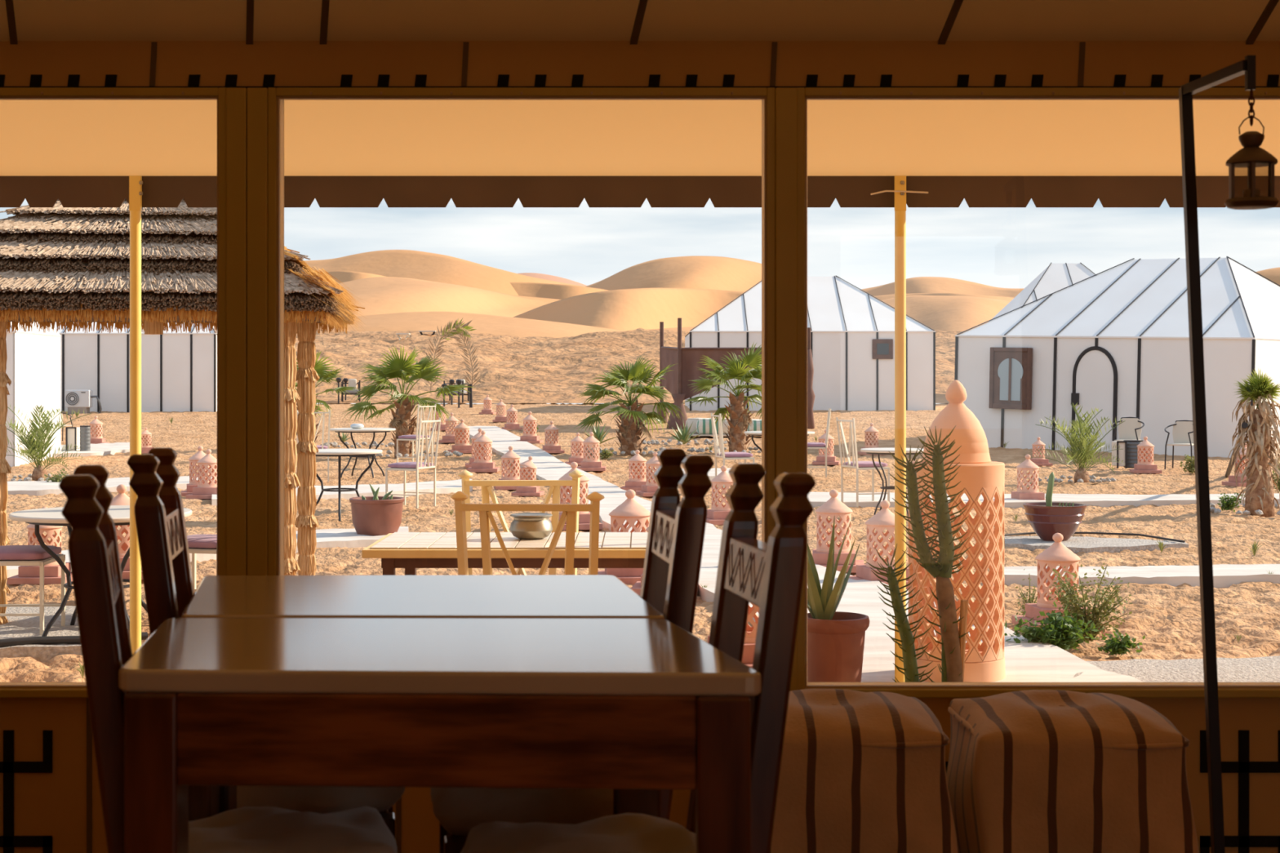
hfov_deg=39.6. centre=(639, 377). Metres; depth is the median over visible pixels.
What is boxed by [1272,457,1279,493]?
shrub
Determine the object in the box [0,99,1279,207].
awning
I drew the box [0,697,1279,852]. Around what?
wall
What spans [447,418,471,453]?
lantern
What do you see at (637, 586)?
lantern
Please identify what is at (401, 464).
cushion
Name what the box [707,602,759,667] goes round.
lantern
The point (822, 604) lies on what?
aloe
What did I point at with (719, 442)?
chair
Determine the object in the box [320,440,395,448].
ring
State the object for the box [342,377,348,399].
torch
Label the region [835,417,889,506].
chair
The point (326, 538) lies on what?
path
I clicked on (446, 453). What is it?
ring
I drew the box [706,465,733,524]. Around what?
lantern
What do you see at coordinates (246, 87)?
trim
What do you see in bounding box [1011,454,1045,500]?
lantern
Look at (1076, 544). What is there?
gravel bed
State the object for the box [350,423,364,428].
dish
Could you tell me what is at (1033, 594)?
bush
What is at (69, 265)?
thatched hut
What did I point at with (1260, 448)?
palm
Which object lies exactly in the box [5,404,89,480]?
date palm
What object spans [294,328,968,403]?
slope
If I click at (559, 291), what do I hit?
sand dune
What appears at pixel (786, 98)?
window post
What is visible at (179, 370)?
tent
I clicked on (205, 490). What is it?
lantern
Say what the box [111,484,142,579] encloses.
lantern
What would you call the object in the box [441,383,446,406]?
torch
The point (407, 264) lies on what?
sand dune
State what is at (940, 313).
sand dune
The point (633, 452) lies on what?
ring
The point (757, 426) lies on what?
pouf
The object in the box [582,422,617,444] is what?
agave
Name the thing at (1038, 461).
lantern
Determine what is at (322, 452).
bistro table
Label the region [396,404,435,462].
chair
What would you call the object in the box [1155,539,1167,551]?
tuft
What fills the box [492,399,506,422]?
lantern
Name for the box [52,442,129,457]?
path
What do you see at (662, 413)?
drape
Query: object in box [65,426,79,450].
stool
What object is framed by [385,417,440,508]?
chair
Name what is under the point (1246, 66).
lamp stand
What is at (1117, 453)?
stool
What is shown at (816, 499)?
path
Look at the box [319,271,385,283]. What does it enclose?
sand dune
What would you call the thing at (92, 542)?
dining chair
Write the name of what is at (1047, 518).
plant pot
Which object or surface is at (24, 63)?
ceiling beam
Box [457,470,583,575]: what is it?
garden chair
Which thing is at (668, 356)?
drape
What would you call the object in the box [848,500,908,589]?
lantern
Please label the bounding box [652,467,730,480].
path
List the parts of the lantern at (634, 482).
lid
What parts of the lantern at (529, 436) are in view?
lid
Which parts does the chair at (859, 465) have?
post, rail, rail, post, seat plate, leg, rail, leg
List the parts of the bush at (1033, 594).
stem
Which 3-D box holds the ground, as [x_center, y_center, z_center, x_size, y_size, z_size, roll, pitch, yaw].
[0.000,1.202,31.775,78.000,0.749,54.450,0,0,0]
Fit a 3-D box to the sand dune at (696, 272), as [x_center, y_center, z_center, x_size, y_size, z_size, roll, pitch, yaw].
[14.319,-8.951,339.455,71.370,28.512,150.411,0,0,0]
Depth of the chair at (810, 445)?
26.65 m
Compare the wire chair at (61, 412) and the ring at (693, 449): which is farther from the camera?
the wire chair at (61, 412)
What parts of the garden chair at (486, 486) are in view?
post, rail, post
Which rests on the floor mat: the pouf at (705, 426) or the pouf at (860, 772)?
the pouf at (705, 426)
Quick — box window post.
[775,87,797,691]
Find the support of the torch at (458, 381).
on the ground
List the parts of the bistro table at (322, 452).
leg, leg, leg, leg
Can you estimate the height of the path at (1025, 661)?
0.421 m
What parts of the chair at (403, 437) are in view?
leg, rail, leg, post, rail, post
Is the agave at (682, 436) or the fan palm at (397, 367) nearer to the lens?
the fan palm at (397, 367)
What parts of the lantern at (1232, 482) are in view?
lid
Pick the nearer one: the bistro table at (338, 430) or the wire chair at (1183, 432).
the bistro table at (338, 430)
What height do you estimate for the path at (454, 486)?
0.102 m
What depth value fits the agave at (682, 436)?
36.02 m
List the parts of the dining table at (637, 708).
leg, leg, leg, leg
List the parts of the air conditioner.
casing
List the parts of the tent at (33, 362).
wall panel, roof panel, wall panel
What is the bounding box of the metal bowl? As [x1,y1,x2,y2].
[509,512,552,539]
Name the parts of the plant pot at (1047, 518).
pot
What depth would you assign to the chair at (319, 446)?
25.55 m
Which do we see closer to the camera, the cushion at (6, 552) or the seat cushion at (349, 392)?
the cushion at (6, 552)
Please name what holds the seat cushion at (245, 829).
on the dining chair at (92, 542)
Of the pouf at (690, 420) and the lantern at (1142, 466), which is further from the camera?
the pouf at (690, 420)
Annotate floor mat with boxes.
[688,433,747,435]
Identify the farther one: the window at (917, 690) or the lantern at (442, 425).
the lantern at (442, 425)
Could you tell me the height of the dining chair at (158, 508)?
1.006 m
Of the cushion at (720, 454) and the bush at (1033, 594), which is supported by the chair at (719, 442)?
the cushion at (720, 454)
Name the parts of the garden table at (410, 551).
leg, leg, frame rail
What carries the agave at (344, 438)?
on the ground
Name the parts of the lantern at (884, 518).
lid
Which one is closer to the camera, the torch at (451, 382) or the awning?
the awning
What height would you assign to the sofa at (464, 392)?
0.770 m
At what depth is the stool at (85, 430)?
33.44 m
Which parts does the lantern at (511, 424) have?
lid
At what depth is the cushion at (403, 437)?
29.57 m
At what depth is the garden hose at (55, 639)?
9.79 m
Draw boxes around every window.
[0,87,226,697]
[267,87,775,575]
[796,87,1279,697]
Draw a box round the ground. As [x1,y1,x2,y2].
[0,403,1279,682]
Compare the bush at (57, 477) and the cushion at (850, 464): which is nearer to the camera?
the cushion at (850, 464)
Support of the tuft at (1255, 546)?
on the ground
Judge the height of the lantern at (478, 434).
0.652 m
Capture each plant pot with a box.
[349,484,404,535]
[807,611,869,682]
[1022,471,1086,541]
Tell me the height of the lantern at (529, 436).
0.655 m
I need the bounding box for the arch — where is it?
[423,318,479,407]
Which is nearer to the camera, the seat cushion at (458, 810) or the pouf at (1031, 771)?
the seat cushion at (458, 810)
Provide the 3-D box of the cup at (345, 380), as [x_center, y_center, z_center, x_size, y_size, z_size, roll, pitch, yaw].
[-9.948,0.097,60.080,0.180,0.151,0.171,0,0,0]
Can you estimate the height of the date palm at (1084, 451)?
1.175 m
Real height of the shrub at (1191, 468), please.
0.324 m
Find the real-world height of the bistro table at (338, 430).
0.735 m
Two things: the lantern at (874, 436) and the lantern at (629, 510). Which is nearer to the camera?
the lantern at (629, 510)
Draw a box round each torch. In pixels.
[335,377,341,404]
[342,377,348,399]
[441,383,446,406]
[448,379,454,404]
[456,379,462,407]
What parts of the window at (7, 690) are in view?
sill, frame, frame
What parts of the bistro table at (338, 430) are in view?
leg, leg, leg, leg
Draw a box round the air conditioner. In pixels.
[64,390,102,413]
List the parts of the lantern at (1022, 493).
lid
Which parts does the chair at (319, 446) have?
post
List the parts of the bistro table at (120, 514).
leg, leg, leg, leg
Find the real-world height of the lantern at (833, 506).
0.633 m
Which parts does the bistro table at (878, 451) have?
leg, leg, leg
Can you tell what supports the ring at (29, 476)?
on the ground
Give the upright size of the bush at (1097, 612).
0.481 m
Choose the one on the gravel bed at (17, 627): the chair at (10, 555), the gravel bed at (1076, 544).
the chair at (10, 555)
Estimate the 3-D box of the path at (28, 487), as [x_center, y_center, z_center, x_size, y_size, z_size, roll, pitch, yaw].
[-7.351,1.510,24.795,4.276,0.102,2.399,0,0,-29]
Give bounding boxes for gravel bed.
[0,605,81,662]
[1004,536,1188,553]
[1073,655,1279,682]
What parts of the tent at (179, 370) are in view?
roof panel, wall panel, wall panel, roof panel, wall panel, roof panel, wall panel, wall panel, roof panel, wall panel, roof panel, wall panel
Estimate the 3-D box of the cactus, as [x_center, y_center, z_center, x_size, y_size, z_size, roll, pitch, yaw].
[1.093,0.839,6.614,0.406,1.323,0.354,0,0,35]
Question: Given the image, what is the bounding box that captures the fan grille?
[65,391,79,405]
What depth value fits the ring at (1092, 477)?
25.38 m
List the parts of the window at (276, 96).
frame, frame, frame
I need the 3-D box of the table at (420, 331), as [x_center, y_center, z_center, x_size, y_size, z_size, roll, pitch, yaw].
[-13.060,-2.457,109.280,1.023,0.830,0.700,0,0,0]
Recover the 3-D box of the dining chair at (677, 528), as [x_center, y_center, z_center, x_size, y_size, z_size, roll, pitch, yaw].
[-0.113,0.617,2.710,0.409,1.006,0.288,0,0,-8]
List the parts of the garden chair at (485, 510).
post, rail, post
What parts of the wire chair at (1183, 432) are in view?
leg, leg, seat, panel, leg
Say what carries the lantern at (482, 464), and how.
on the ground
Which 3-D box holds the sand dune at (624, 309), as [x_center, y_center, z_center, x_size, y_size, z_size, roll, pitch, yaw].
[5.860,-3.348,226.098,52.499,15.349,74.885,0,0,0]
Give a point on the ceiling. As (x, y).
(1250, 21)
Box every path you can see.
[6,526,408,577]
[7,475,214,495]
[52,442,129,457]
[211,479,472,506]
[467,426,1143,682]
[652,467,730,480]
[807,492,1279,508]
[1004,564,1279,587]
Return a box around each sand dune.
[296,311,626,337]
[303,249,646,404]
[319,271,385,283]
[337,276,550,317]
[510,282,608,299]
[511,294,559,302]
[512,288,746,330]
[518,272,586,286]
[586,255,761,292]
[860,276,1024,297]
[873,293,1013,300]
[880,295,1011,331]
[1254,266,1279,286]
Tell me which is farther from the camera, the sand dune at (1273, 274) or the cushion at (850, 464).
the sand dune at (1273, 274)
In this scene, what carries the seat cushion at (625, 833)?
on the dining chair at (769, 575)
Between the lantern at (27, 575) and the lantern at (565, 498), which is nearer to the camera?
the lantern at (27, 575)
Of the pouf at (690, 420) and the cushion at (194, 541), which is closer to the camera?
the cushion at (194, 541)
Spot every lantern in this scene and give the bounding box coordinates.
[7,506,71,584]
[88,415,109,444]
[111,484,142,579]
[141,427,153,453]
[181,445,211,496]
[186,448,217,499]
[430,404,450,430]
[438,413,463,443]
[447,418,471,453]
[465,427,495,467]
[466,431,499,472]
[479,395,496,413]
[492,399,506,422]
[493,445,520,489]
[501,404,522,430]
[511,456,544,496]
[519,411,543,443]
[542,421,564,453]
[550,462,603,530]
[564,432,584,465]
[577,431,605,471]
[597,488,650,584]
[620,449,646,491]
[631,526,698,595]
[635,451,660,496]
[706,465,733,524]
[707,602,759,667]
[812,429,839,465]
[812,489,864,573]
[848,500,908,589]
[857,422,885,455]
[908,380,1005,682]
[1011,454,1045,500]
[1011,533,1105,631]
[1029,436,1053,466]
[1128,436,1161,473]
[1222,443,1248,486]
[1224,89,1279,209]
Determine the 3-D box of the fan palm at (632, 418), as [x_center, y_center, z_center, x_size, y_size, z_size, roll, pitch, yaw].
[-0.202,0.508,33.365,2.232,1.913,2.404,0,0,0]
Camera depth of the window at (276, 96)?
3.99 m
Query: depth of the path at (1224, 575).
13.22 m
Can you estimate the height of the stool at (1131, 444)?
0.451 m
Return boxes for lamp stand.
[1178,55,1255,852]
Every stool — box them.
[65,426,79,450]
[80,425,90,451]
[1111,440,1127,468]
[1123,440,1142,467]
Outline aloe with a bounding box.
[807,515,859,619]
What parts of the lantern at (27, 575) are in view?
lid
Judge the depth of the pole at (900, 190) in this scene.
8.24 m
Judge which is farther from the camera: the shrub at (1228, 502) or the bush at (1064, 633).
the shrub at (1228, 502)
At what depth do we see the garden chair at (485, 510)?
7.04 m
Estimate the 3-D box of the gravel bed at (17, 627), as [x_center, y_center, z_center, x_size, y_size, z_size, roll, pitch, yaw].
[-3.724,1.515,10.513,1.160,0.102,1.975,0,0,-22]
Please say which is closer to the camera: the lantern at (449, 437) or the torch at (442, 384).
the lantern at (449, 437)
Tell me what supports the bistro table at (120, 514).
on the gravel bed at (17, 627)
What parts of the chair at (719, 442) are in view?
post, post, seat plate, rail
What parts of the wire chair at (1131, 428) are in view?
seat, panel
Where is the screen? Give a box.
[656,318,815,430]
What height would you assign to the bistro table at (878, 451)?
0.735 m
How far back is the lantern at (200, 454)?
22.79 m
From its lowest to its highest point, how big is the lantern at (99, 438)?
0.590 m
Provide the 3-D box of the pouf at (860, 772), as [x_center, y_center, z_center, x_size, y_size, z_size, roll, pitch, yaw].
[0.384,0.874,3.497,0.417,0.491,0.420,0,0,0]
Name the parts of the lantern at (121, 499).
lid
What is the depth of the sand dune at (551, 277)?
612.13 m
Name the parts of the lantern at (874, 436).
lid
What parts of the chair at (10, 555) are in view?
rail, seat plate, leg, rail, leg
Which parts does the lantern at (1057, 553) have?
lid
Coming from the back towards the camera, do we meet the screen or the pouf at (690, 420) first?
the screen
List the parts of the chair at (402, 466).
leg, rail, leg, seat plate, post, rail, rail, post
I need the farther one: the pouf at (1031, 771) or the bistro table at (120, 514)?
the bistro table at (120, 514)
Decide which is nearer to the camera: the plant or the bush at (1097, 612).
the plant
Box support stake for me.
[1224,422,1248,477]
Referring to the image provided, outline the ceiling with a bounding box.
[0,0,1279,44]
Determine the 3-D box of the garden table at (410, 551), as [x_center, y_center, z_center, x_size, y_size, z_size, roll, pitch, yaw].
[-0.476,1.125,8.010,1.428,0.791,0.820,0,0,0]
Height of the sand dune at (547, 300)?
11.277 m
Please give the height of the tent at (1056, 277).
4.997 m
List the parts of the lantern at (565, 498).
lid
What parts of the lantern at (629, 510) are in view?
lid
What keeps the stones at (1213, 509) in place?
on the ground
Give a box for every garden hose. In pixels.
[0,631,147,647]
[1004,532,1185,542]
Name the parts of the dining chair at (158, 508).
post, post, rail, leg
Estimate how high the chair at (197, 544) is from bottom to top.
1.031 m
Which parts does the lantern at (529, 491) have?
lid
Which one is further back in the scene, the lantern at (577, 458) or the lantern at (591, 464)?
the lantern at (577, 458)
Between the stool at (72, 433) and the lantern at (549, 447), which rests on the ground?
the lantern at (549, 447)
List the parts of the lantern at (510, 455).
lid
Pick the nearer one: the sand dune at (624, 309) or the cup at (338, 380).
the cup at (338, 380)
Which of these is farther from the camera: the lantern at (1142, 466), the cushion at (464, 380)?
the cushion at (464, 380)
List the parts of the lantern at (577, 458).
lid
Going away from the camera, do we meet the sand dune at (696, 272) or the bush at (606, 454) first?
the bush at (606, 454)
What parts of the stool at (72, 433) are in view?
leg, leg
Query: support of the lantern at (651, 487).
on the ground
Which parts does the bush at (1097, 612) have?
stem, stem, stem, stem, stem, stem, stem, stem, stem, stem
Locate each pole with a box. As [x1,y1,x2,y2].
[128,175,142,654]
[870,175,928,682]
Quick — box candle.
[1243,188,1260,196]
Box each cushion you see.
[0,545,61,559]
[186,533,217,548]
[188,806,397,852]
[236,786,404,813]
[315,444,327,448]
[343,389,358,393]
[348,378,356,387]
[387,462,433,468]
[398,435,430,439]
[430,787,613,835]
[447,390,466,394]
[455,379,465,389]
[460,813,695,852]
[717,452,752,457]
[807,442,826,447]
[843,461,887,467]
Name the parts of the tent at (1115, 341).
wall panel, moulding, roof panel, moulding, pane, moulding, wall panel, moulding, roof panel, wall panel, door, door frame, roof panel, wall panel, roof panel, wall panel, roof panel, wall panel, roof panel, roof panel, wall panel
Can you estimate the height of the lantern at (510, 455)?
0.586 m
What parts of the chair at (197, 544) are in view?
leg, seat plate, rail, post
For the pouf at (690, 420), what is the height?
0.355 m
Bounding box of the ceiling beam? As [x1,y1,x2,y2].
[0,40,1279,86]
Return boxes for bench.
[395,333,410,340]
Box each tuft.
[75,661,84,679]
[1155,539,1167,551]
[1244,539,1262,556]
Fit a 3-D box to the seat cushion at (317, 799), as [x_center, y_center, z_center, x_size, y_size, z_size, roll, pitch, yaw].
[-0.529,0.615,2.800,0.312,0.109,0.273,0,0,-9]
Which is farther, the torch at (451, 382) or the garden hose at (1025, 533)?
the torch at (451, 382)
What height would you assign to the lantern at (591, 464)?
0.622 m
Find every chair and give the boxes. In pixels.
[0,545,65,635]
[58,464,397,852]
[61,412,72,440]
[127,447,404,839]
[186,533,217,592]
[297,410,330,481]
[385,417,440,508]
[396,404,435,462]
[430,448,714,852]
[450,491,604,575]
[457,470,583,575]
[460,462,815,852]
[711,413,754,488]
[807,408,831,477]
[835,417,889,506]
[1111,417,1144,440]
[1164,420,1193,469]
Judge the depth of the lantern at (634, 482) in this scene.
23.86 m
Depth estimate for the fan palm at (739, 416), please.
33.59 m
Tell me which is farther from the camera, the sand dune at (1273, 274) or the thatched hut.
the sand dune at (1273, 274)
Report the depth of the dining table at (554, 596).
2.67 m
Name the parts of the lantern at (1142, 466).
lid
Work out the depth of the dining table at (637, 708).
2.02 m
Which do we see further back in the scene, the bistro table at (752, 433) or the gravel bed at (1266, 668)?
the bistro table at (752, 433)
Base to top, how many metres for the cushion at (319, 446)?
0.062 m
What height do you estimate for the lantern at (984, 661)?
1.508 m
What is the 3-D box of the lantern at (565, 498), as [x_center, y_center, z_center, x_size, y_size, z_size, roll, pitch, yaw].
[-0.667,1.187,17.980,0.501,0.668,0.501,0,0,-12]
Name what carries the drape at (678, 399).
hanging from the screen
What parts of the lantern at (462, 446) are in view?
lid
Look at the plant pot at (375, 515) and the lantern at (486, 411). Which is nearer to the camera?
the plant pot at (375, 515)
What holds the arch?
on the ground
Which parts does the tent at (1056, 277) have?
roof panel, roof panel, roof panel, roof panel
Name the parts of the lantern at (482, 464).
lid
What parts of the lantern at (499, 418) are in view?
lid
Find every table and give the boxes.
[8,505,191,636]
[118,617,760,852]
[181,574,664,814]
[315,448,382,521]
[329,427,395,478]
[361,532,648,575]
[418,330,436,336]
[744,431,814,451]
[860,448,923,516]
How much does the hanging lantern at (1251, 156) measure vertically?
0.203 m
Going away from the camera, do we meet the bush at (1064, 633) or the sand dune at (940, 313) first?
the bush at (1064, 633)
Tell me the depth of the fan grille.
49.42 m
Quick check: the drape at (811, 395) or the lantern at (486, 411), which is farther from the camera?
the lantern at (486, 411)
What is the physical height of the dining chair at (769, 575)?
1.006 m
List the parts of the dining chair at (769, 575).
post, rail, post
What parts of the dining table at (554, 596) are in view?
leg, leg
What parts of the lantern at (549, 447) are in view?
lid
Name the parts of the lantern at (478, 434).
lid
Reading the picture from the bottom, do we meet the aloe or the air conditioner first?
the aloe
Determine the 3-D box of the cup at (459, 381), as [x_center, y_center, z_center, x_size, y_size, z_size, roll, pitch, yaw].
[-5.479,0.141,53.780,0.180,0.166,0.171,0,0,0]
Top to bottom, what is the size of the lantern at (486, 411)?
0.527 m
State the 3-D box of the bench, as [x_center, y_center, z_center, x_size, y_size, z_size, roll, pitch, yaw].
[-14.153,-2.232,106.260,0.765,0.815,0.700,0,0,0]
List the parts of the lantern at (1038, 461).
lid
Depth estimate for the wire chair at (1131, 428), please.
30.26 m
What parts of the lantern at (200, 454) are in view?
lid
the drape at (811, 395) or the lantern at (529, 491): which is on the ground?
the lantern at (529, 491)
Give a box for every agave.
[337,432,353,441]
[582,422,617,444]
[666,421,703,444]
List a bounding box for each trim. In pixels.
[0,86,1279,88]
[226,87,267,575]
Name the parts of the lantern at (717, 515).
lid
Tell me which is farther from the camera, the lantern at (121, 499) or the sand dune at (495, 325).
the sand dune at (495, 325)
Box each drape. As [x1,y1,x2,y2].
[656,406,668,423]
[660,347,677,394]
[666,394,687,430]
[681,350,761,399]
[807,349,815,428]
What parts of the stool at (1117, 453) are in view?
leg, leg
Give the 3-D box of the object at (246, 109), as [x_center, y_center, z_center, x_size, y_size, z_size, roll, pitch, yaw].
[-0.881,0.034,4.025,0.092,1.366,0.090,0,0,0]
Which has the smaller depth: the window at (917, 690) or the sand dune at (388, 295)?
the window at (917, 690)
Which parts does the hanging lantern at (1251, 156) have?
lamp shade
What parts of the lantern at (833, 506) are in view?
lid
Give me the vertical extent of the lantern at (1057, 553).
0.574 m
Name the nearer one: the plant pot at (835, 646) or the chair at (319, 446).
the plant pot at (835, 646)
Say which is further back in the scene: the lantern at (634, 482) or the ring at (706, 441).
the ring at (706, 441)
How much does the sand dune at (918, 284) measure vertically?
23.289 m
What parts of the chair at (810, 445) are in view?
rail, post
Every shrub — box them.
[1179,453,1195,473]
[1217,492,1244,512]
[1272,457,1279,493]
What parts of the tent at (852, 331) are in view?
wall panel, wall panel, roof panel, roof panel, wall panel, roof panel, wall panel, roof panel, roof panel, wall panel, roof panel, wall panel, roof panel, pane, wall panel, roof panel, wall panel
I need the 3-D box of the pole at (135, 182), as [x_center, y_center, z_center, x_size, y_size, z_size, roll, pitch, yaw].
[-2.345,0.291,8.265,0.140,2.457,0.140,0,0,0]
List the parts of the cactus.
cactus stem, cactus stem, cactus stem, cactus stem, cactus stem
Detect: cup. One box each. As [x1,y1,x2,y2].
[335,377,341,382]
[342,377,348,382]
[448,379,454,384]
[456,379,462,384]
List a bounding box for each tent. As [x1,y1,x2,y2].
[4,321,61,466]
[50,321,217,412]
[684,275,935,411]
[954,256,1279,458]
[989,262,1096,321]
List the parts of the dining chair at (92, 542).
post, post, rail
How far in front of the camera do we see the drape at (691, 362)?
42.05 m
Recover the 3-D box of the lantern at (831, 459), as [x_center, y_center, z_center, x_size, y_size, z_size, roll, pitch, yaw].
[3.187,1.186,30.420,0.449,0.599,0.449,0,0,9]
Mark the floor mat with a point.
(693, 434)
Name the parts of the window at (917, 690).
frame, sill, frame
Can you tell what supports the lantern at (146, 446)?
on the ground
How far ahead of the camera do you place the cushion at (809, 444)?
26.67 m
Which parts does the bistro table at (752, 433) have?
leg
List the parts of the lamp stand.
rod, arm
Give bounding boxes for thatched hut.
[0,198,373,624]
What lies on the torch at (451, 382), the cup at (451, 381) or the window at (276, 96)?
the cup at (451, 381)
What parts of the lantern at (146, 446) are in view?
lid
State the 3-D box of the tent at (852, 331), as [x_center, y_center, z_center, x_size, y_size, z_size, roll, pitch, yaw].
[5.005,-0.984,54.767,7.137,4.327,6.485,0,0,0]
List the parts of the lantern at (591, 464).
lid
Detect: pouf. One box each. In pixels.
[685,417,705,433]
[696,417,718,434]
[717,417,729,434]
[746,419,761,431]
[770,688,958,852]
[946,689,1199,852]
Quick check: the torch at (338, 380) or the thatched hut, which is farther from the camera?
the torch at (338, 380)
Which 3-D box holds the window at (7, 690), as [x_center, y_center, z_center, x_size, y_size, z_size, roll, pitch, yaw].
[-1.499,0.033,4.013,1.143,1.368,0.074,0,0,0]
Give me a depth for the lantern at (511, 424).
41.38 m
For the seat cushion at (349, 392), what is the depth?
59.06 m
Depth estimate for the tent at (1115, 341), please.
34.53 m
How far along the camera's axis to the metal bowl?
7.98 m
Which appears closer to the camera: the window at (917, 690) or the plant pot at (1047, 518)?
the window at (917, 690)
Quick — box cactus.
[866,425,970,682]
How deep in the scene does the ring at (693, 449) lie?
33.46 m
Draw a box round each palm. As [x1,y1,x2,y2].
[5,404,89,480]
[294,351,359,443]
[342,345,476,458]
[573,355,684,456]
[683,342,761,452]
[1033,403,1124,483]
[1226,369,1279,517]
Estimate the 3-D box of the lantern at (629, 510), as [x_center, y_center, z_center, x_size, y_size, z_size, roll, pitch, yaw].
[-0.071,1.177,13.240,0.517,0.689,0.517,0,0,-4]
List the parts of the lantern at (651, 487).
lid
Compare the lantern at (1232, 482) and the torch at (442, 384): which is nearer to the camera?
the lantern at (1232, 482)
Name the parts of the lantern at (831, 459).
lid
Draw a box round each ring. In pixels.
[7,473,68,481]
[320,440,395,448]
[375,449,462,457]
[573,446,671,455]
[641,438,727,445]
[686,446,761,453]
[1033,475,1115,483]
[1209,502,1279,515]
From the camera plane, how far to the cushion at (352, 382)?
59.48 m
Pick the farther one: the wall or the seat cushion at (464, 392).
the seat cushion at (464, 392)
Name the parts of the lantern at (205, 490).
lid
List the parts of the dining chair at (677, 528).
leg, leg, post, rail, post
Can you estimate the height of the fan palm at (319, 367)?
1.953 m
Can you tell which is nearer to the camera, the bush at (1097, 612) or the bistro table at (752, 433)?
the bush at (1097, 612)
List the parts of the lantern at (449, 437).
lid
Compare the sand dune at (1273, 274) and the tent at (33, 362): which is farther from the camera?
the sand dune at (1273, 274)
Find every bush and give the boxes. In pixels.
[44,468,69,482]
[599,448,613,458]
[1004,600,1103,649]
[1015,568,1037,615]
[1048,558,1133,641]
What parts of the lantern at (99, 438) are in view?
lid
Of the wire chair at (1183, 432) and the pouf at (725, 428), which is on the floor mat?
the pouf at (725, 428)
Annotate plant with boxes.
[1096,627,1145,657]

